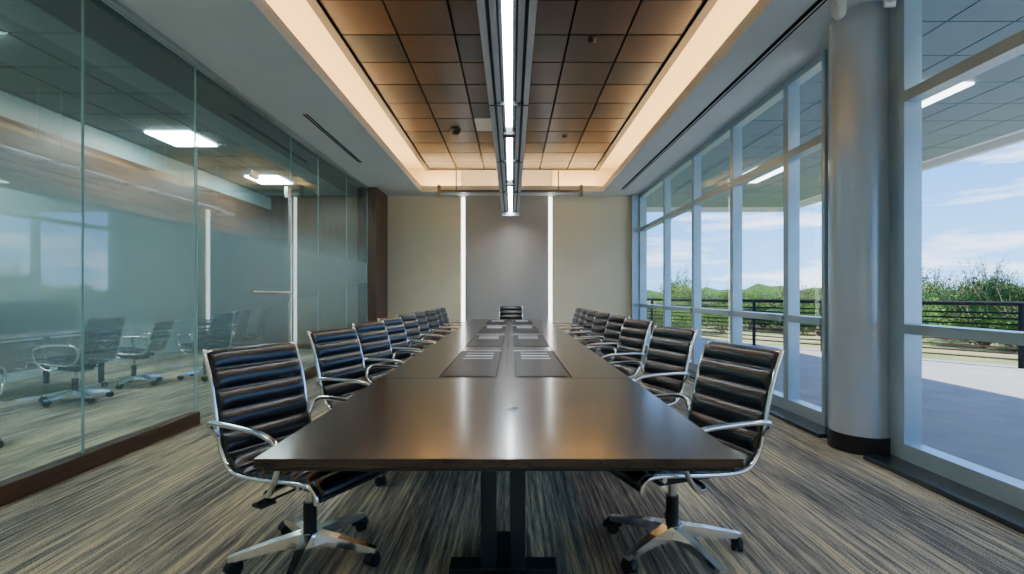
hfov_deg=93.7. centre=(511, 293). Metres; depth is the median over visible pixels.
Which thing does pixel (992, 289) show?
shrubs
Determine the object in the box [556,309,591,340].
office chair
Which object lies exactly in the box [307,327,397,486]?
office chair
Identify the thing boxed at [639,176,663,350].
window
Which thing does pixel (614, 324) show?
office chair
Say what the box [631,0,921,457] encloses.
wall
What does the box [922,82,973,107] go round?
light panel
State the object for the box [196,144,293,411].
door
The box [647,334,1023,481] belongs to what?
patio
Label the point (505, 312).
office chair
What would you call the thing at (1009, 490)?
window
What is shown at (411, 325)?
office chair
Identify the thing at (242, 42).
ceiling
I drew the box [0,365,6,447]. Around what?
office chair
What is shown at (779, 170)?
light panel
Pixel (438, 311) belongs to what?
office chair
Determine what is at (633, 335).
office chair
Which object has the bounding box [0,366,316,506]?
baseboard
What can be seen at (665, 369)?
office chair
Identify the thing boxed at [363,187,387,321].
pier
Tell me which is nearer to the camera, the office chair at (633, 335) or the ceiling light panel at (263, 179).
the office chair at (633, 335)
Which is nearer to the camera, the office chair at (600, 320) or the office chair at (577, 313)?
the office chair at (600, 320)
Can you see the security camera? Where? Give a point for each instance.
(838, 7)
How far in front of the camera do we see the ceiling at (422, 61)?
5.76 m
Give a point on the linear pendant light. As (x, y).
(507, 27)
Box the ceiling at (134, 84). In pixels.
[0,0,362,241]
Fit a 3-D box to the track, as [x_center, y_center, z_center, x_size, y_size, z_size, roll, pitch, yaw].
[-0.040,-2.400,10.345,3.120,0.580,0.110,0,0,0]
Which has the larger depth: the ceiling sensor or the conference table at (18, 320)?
the ceiling sensor
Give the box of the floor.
[0,349,1023,573]
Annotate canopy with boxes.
[647,0,1023,211]
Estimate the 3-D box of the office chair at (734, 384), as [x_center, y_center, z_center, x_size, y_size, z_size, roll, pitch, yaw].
[0.824,0.755,2.330,0.809,0.989,0.676,0,0,-19]
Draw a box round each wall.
[0,187,362,382]
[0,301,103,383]
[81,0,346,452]
[388,169,630,332]
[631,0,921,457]
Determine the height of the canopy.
0.400 m
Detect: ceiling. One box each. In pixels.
[0,0,362,241]
[101,0,882,195]
[306,0,717,170]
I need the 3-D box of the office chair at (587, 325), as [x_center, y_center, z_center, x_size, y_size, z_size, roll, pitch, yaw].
[0.932,0.755,7.514,0.809,0.989,0.675,0,0,-12]
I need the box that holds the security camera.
[831,0,846,19]
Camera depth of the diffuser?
5.27 m
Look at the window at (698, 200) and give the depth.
7.61 m
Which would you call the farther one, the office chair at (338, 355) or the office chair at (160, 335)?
the office chair at (160, 335)
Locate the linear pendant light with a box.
[476,0,536,215]
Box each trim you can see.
[260,0,763,187]
[644,350,1023,533]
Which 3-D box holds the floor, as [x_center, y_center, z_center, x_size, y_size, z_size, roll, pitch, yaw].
[-2.145,1.300,4.800,10.310,0.100,12.600,0,0,0]
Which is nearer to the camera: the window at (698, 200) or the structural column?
the structural column
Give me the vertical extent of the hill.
4.624 m
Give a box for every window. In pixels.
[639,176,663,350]
[664,153,692,369]
[693,123,730,371]
[731,80,785,409]
[786,50,827,426]
[899,0,1023,510]
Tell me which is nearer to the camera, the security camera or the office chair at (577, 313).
the security camera
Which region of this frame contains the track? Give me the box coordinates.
[437,169,582,196]
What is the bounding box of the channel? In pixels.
[103,0,367,188]
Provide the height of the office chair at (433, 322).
0.989 m
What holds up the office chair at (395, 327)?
on the floor
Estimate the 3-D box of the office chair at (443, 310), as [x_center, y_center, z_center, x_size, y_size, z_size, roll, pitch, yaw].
[-1.001,0.755,9.230,0.809,0.989,0.676,0,0,10]
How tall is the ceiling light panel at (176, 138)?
0.024 m
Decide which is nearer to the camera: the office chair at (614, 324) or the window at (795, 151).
the window at (795, 151)
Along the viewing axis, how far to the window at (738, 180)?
6.00 m
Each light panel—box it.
[144,131,216,146]
[245,175,291,183]
[746,167,782,182]
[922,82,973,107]
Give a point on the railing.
(1020, 305)
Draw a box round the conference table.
[253,319,743,573]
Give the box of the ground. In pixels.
[647,301,1017,365]
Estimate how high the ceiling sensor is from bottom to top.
0.085 m
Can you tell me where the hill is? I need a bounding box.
[647,283,1023,298]
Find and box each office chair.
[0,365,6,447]
[25,316,127,407]
[101,312,177,389]
[177,312,234,380]
[202,341,388,573]
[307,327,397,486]
[352,320,421,383]
[377,316,435,365]
[396,314,444,357]
[410,311,452,348]
[422,310,459,341]
[429,308,462,335]
[435,307,466,334]
[499,306,522,318]
[554,308,585,336]
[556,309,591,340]
[561,310,600,345]
[568,312,612,353]
[575,315,629,361]
[587,318,652,377]
[602,340,784,573]
[608,325,697,405]
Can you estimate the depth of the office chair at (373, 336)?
4.45 m
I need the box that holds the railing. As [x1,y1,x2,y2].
[647,298,1023,368]
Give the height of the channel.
0.039 m
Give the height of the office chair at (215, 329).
0.989 m
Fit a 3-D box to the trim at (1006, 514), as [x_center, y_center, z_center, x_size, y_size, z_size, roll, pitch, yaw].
[2.768,1.232,4.725,0.215,0.035,12.250,0,0,0]
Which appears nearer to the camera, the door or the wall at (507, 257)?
the door
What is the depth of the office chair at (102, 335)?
5.51 m
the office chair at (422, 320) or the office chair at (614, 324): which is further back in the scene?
the office chair at (422, 320)
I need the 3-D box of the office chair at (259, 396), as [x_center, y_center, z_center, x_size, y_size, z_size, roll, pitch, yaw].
[-0.976,0.755,2.308,0.809,0.989,0.676,0,0,28]
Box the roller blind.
[883,0,895,7]
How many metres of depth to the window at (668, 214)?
9.05 m
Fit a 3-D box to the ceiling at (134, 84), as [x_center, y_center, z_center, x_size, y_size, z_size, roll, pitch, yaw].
[-5.175,-1.710,4.750,4.050,1.080,12.300,0,0,0]
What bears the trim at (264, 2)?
attached to the ceiling at (242, 42)
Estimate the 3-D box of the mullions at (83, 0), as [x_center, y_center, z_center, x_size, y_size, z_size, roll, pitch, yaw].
[-3.050,-0.555,5.375,0.012,3.370,6.946,0,0,0]
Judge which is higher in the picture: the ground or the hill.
the hill
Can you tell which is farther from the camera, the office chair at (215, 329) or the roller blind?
the office chair at (215, 329)
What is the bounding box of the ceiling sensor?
[450,128,460,134]
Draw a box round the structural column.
[827,1,890,455]
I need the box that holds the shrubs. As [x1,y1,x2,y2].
[647,254,1023,350]
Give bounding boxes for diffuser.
[302,0,826,188]

